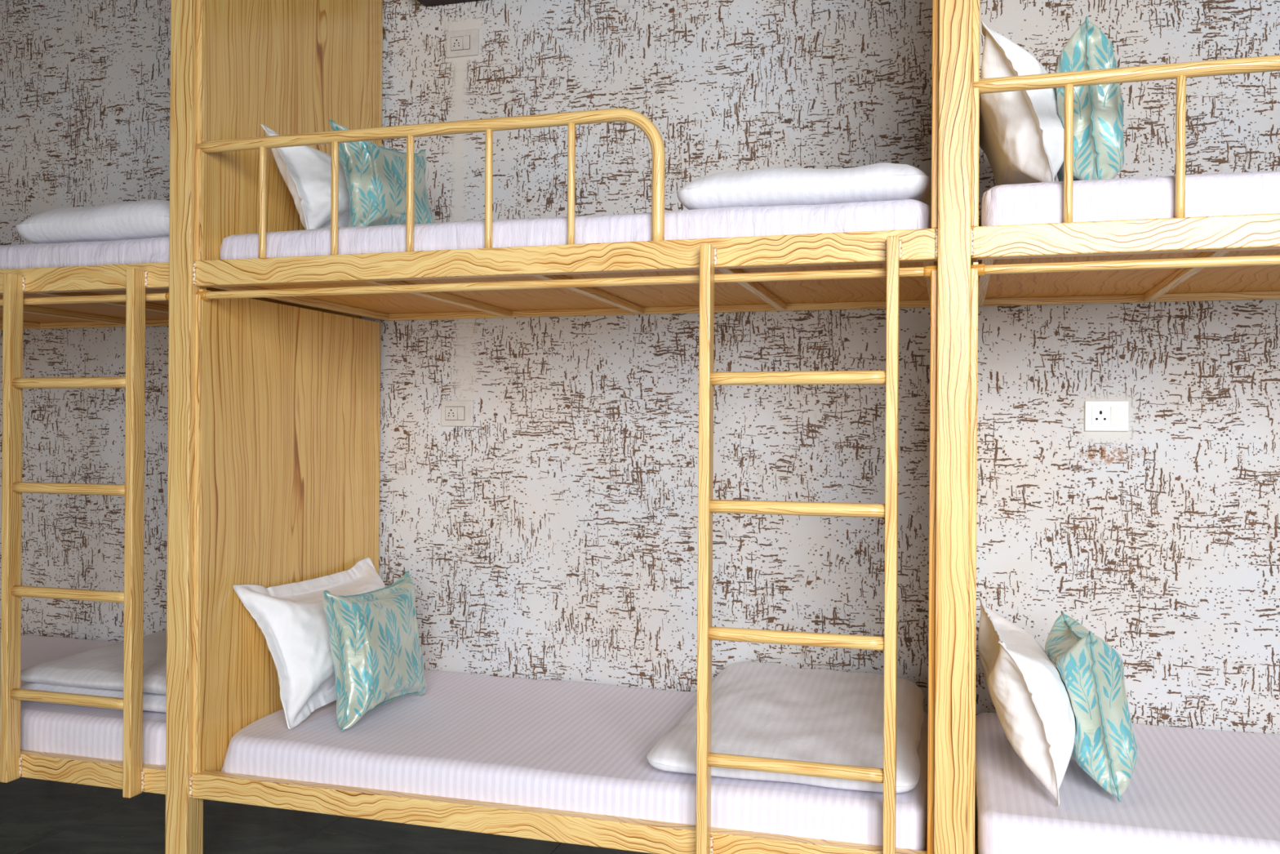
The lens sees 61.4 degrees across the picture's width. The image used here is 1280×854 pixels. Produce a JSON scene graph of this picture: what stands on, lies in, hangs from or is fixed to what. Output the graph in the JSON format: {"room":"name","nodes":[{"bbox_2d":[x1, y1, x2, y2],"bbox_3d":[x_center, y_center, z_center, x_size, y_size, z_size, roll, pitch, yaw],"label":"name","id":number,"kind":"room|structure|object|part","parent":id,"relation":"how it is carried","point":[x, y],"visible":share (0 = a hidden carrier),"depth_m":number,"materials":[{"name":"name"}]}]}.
{"room":"dormitory","nodes":[
{"label":"dormitory","id":0,"kind":"room"},
{"bbox_2d":[0,776,653,853],"bbox_3d":[-0.911,1.385,0.610,12.000,0.090,6.200,0,0,16],"label":"floor","id":1,"kind":"structure","parent":0,"point":[37,815],"depth_m":3.57,"materials":[{"name":"tile"}]},
{"bbox_2d":[0,0,1279,853],"bbox_3d":[-0.144,-0.204,3.081,6.070,3.100,1.026,0,0,16],"label":"bunk bed","id":2,"kind":"object","parent":1,"relation":"on","point":[274,365],"visible":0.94,"depth_m":2.90,"materials":[{"name":"wood"}]},
{"bbox_2d":[0,633,165,765],"bbox_3d":[-2.064,0.888,3.674,1.884,0.142,0.936,0,0,16],"label":"mattress","id":3,"kind":"object","parent":2,"relation":"on","point":[45,726],"visible":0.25,"depth_m":3.08,"materials":[{"name":"white fabric"}]},
{"bbox_2d":[20,629,166,712],"bbox_3d":[-1.464,0.760,3.504,0.671,0.118,0.815,0,0,16],"label":"duvet","id":4,"kind":"object","parent":3,"relation":"on","point":[98,671],"visible":0.27,"depth_m":3.18,"materials":[{"name":"white fabric"}]},
{"bbox_3d":[-2.189,-0.362,3.211,1.924,0.020,0.021,0,0,16],"label":"curtain rod","id":5,"kind":"part","parent":2,"relation":"part of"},
{"bbox_2d":[0,236,168,269],"bbox_3d":[-2.055,-0.479,3.675,1.895,0.119,0.954,0,0,16],"label":"mattress","id":6,"kind":"object","parent":2,"relation":"on","point":[152,250],"visible":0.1,"depth_m":3.05,"materials":[{"name":"white fabric"}]},
{"bbox_2d":[15,199,169,244],"bbox_3d":[-1.469,-0.599,3.389,0.603,0.122,0.665,0,0,16],"label":"duvet","id":7,"kind":"object","parent":6,"relation":"on","point":[144,219],"visible":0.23,"depth_m":3.08,"materials":[{"name":"white fabric"}]},
{"bbox_3d":[-2.188,-0.420,3.212,1.930,0.068,0.038,0,0,16],"label":"bed rail","id":8,"kind":"part","parent":2,"relation":"part of","materials":[{"name":"beige wood"}]},
{"bbox_3d":[-2.197,0.960,3.211,1.930,0.066,0.038,0,0,16],"label":"bed rail","id":9,"kind":"part","parent":2,"relation":"part of","materials":[{"name":"beige wood"}]},
{"bbox_3d":[-1.917,-0.395,4.120,1.894,0.022,0.024,0,0,16],"label":"rail","id":10,"kind":"part","parent":2,"relation":"part of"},
{"bbox_3d":[-1.230,-0.211,2.930,0.070,3.100,0.070,0,0,16],"label":"post","id":11,"kind":"part","parent":2,"relation":"part of","materials":[{"name":"beige wood"}]},
{"bbox_3d":[-1.060,0.305,3.365,0.011,1.351,0.942,0,0,16],"label":"panel","id":12,"kind":"part","parent":2,"relation":"part of","materials":[{"name":"beige wood"}]},
{"bbox_3d":[-1.051,-1.071,3.366,0.011,1.378,0.942,0,0,16],"label":"panel","id":13,"kind":"part","parent":2,"relation":"part of","materials":[{"name":"brown wood"}]},
{"bbox_3d":[-0.567,-0.606,2.738,1.303,0.325,0.032,0,0,16],"label":"guard rail","id":14,"kind":"part","parent":2,"relation":"part of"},
{"bbox_3d":[-0.277,0.972,2.651,1.930,0.066,0.038,0,0,16],"label":"bed rail","id":15,"kind":"part","parent":2,"relation":"part of","materials":[{"name":"wood"}]},
{"bbox_3d":[-0.269,-0.350,2.651,1.924,0.020,0.021,0,0,16],"label":"curtain rod","id":16,"kind":"part","parent":2,"relation":"part of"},
{"bbox_3d":[-0.268,-0.408,2.652,1.930,0.068,0.038,0,0,16],"label":"bed rail","id":17,"kind":"part","parent":2,"relation":"part of","materials":[{"name":"beige wood"}]},
{"bbox_2d":[221,669,928,850],"bbox_3d":[-0.142,0.908,3.113,1.888,0.126,0.935,0,0,16],"label":"mattress","id":18,"kind":"object","parent":2,"relation":"on","point":[566,745],"visible":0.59,"depth_m":2.83,"materials":[{"name":"white fabric"}]},
{"bbox_2d":[233,556,385,728],"bbox_3d":[-0.941,0.642,3.345,0.230,0.392,0.714,0,0,16],"label":"pillow","id":19,"kind":"object","parent":18,"relation":"on","point":[291,618],"visible":0.61,"depth_m":3.10,"materials":[{"name":"white fabric"}]},
{"bbox_2d":[323,570,426,731],"bbox_3d":[-0.778,0.649,3.197,0.164,0.385,0.446,0,0,21],"label":"cushion","id":20,"kind":"object","parent":18,"relation":"on","point":[376,654],"visible":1,"depth_m":3.08,"materials":[{"name":"teal fabric"}]},
{"bbox_2d":[646,662,924,792],"bbox_3d":[0.437,0.792,2.950,0.656,0.110,0.865,0,0,16],"label":"duvet","id":21,"kind":"object","parent":18,"relation":"on","point":[759,708],"visible":0.81,"depth_m":2.81,"materials":[{"name":"white fabric"}]},
{"bbox_2d":[219,199,931,259],"bbox_3d":[-0.133,-0.466,3.114,1.895,0.117,0.941,0,0,16],"label":"mattress","id":22,"kind":"object","parent":2,"relation":"on","point":[907,214],"visible":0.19,"depth_m":2.62,"materials":[{"name":"white fabric"}]},
{"bbox_2d":[260,124,350,229],"bbox_3d":[-0.894,-0.698,3.339,0.218,0.333,0.665,0,0,16],"label":"pillow","id":23,"kind":"object","parent":22,"relation":"on","point":[306,171],"visible":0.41,"depth_m":3.10,"materials":[{"name":"white fabric"}]},
{"bbox_2d":[328,119,435,226],"bbox_3d":[-0.735,-0.693,3.152,0.166,0.328,0.385,0,0,31],"label":"cushion","id":24,"kind":"object","parent":22,"relation":"on","point":[375,175],"visible":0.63,"depth_m":3.05,"materials":[{"name":"teal fabric"}]},
{"bbox_2d":[676,162,931,228],"bbox_3d":[0.454,-0.579,2.816,0.606,0.112,0.652,0,0,16],"label":"duvet","id":25,"kind":"object","parent":22,"relation":"on","point":[763,187],"visible":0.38,"depth_m":2.52,"materials":[{"name":"white fabric"}]},
{"bbox_3d":[0.003,-0.383,3.560,1.894,0.022,0.024,0,0,16],"label":"rail","id":26,"kind":"part","parent":2,"relation":"part of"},
{"bbox_3d":[0.690,-0.199,2.371,0.070,3.100,0.070,0,0,16],"label":"post","id":27,"kind":"part","parent":2,"relation":"part of","materials":[{"name":"beige wood"}]},
{"bbox_3d":[0.869,-1.059,2.806,0.011,1.378,0.942,0,0,16],"label":"panel","id":28,"kind":"part","parent":2,"relation":"part of","materials":[{"name":"beige wood"}]},
{"bbox_3d":[0.861,0.317,2.805,0.011,1.351,0.942,0,0,16],"label":"panel","id":29,"kind":"part","parent":2,"relation":"part of","materials":[{"name":"beige wood"}]},
{"bbox_3d":[1.652,-0.396,2.092,1.930,0.068,0.038,0,0,16],"label":"bed rail","id":30,"kind":"part","parent":2,"relation":"part of","materials":[{"name":"beige wood"}]},
{"bbox_3d":[1.353,-0.594,2.178,1.303,0.325,0.032,0,0,16],"label":"guard rail","id":31,"kind":"part","parent":2,"relation":"part of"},
{"bbox_2d":[974,712,1279,853],"bbox_3d":[1.779,0.920,2.553,1.886,0.128,0.934,0,0,16],"label":"mattress","id":32,"kind":"object","parent":2,"relation":"on","point":[1188,790],"visible":0.77,"depth_m":2.46,"materials":[{"name":"white fabric"}]},
{"bbox_2d":[977,596,1075,806],"bbox_3d":[0.973,0.664,2.730,0.198,0.367,0.647,0,0,14],"label":"pillow","id":33,"kind":"object","parent":32,"relation":"on","point":[1030,697],"visible":1,"depth_m":2.50,"materials":[{"name":"white fabric"}]},
{"bbox_2d":[1044,610,1137,802],"bbox_3d":[1.097,0.659,2.630,0.189,0.384,0.392,0,0,16],"label":"cushion","id":34,"kind":"object","parent":32,"relation":"on","point":[1091,671],"visible":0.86,"depth_m":2.50,"materials":[{"name":"teal fabric"}]},
{"bbox_3d":[1.923,-0.371,3.001,1.894,0.022,0.024,0,0,16],"label":"rail","id":35,"kind":"part","parent":2,"relation":"part of","materials":[{"name":"beige wood"}]},
{"bbox_2d":[978,170,1279,226],"bbox_3d":[1.788,-0.463,2.554,1.889,0.136,0.937,0,0,16],"label":"mattress","id":36,"kind":"object","parent":2,"relation":"on","point":[1215,194],"visible":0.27,"depth_m":2.29,"materials":[{"name":"white fabric"}]},
{"bbox_2d":[978,20,1063,186],"bbox_3d":[0.965,-0.732,2.735,0.212,0.387,0.665,0,0,16],"label":"pillow","id":37,"kind":"object","parent":36,"relation":"on","point":[1021,134],"visible":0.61,"depth_m":2.49,"materials":[{"name":"white fabric"}]},
{"bbox_2d":[1053,16,1124,181],"bbox_3d":[1.065,-0.723,2.571,0.158,0.374,0.387,0,0,16],"label":"cushion","id":38,"kind":"object","parent":36,"relation":"on","point":[1098,109],"visible":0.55,"depth_m":2.43,"materials":[{"name":"teal fabric"}]},
{"bbox_3d":[1.651,-0.338,2.091,1.924,0.020,0.021,0,0,16],"label":"curtain rod","id":39,"kind":"part","parent":2,"relation":"part of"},
{"bbox_2d":[0,0,1279,734],"bbox_3d":[-0.019,-0.278,3.635,12.000,3.250,0.100,0,0,16],"label":"wall","id":40,"kind":"structure","parent":0,"point":[552,535],"depth_m":3.51,"materials":[{"name":"paint"}]},
{"bbox_2d":[417,0,485,6],"bbox_3d":[-0.417,-1.608,3.650,0.780,0.260,0.100,0,0,16],"label":"wall box","id":41,"kind":"object","parent":40,"relation":"attached to","point":[424,2],"visible":1,"depth_m":3.75,"materials":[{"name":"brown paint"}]},
{"bbox_2d":[440,400,473,426],"bbox_3d":[-0.638,-0.048,3.755,0.120,0.090,0.014,0,0,16],"label":"wall socket","id":42,"kind":"object","parent":40,"relation":"attached to","point":[453,413],"visible":1,"depth_m":3.75,"materials":[{"name":"beige plastic"}]},
{"bbox_2d":[457,406,464,419],"bbox_3d":[-0.622,-0.047,3.747,0.025,0.045,0.005,0,3,16],"label":"rocker switch","id":43,"kind":"object","parent":42,"relation":"attached to","point":[460,410],"depth_m":3.74,"materials":[{"name":"beige plastic"}]},
{"bbox_2d":[446,29,479,57],"bbox_3d":[-0.618,-1.335,3.753,0.120,0.090,0.014,0,0,16],"label":"wall socket","id":44,"kind":"object","parent":40,"relation":"attached to","point":[463,43],"visible":1,"depth_m":3.75,"materials":[{"name":"beige plastic"}]},
{"bbox_2d":[462,35,469,49],"bbox_3d":[-0.603,-1.335,3.745,0.025,0.045,0.005,0,3,16],"label":"rocker switch","id":45,"kind":"object","parent":44,"relation":"attached to","point":[465,38],"depth_m":3.74,"materials":[{"name":"beige plastic"}]},
{"bbox_2d":[1084,400,1128,431],"bbox_3d":[1.372,-0.032,3.169,0.120,0.090,0.014,0,0,16],"label":"wall socket","id":46,"kind":"object","parent":40,"relation":"attached to","point":[1100,415],"visible":1,"depth_m":3.17,"materials":[{"name":"white plastic"}]},
{"bbox_2d":[1110,407,1120,425],"bbox_3d":[1.394,-0.032,3.159,0.028,0.053,0.005,0,3,16],"label":"rocker switch","id":47,"kind":"object","parent":46,"relation":"attached to","point":[1115,412],"depth_m":3.16,"materials":[{"name":"white plastic"}]}
]}

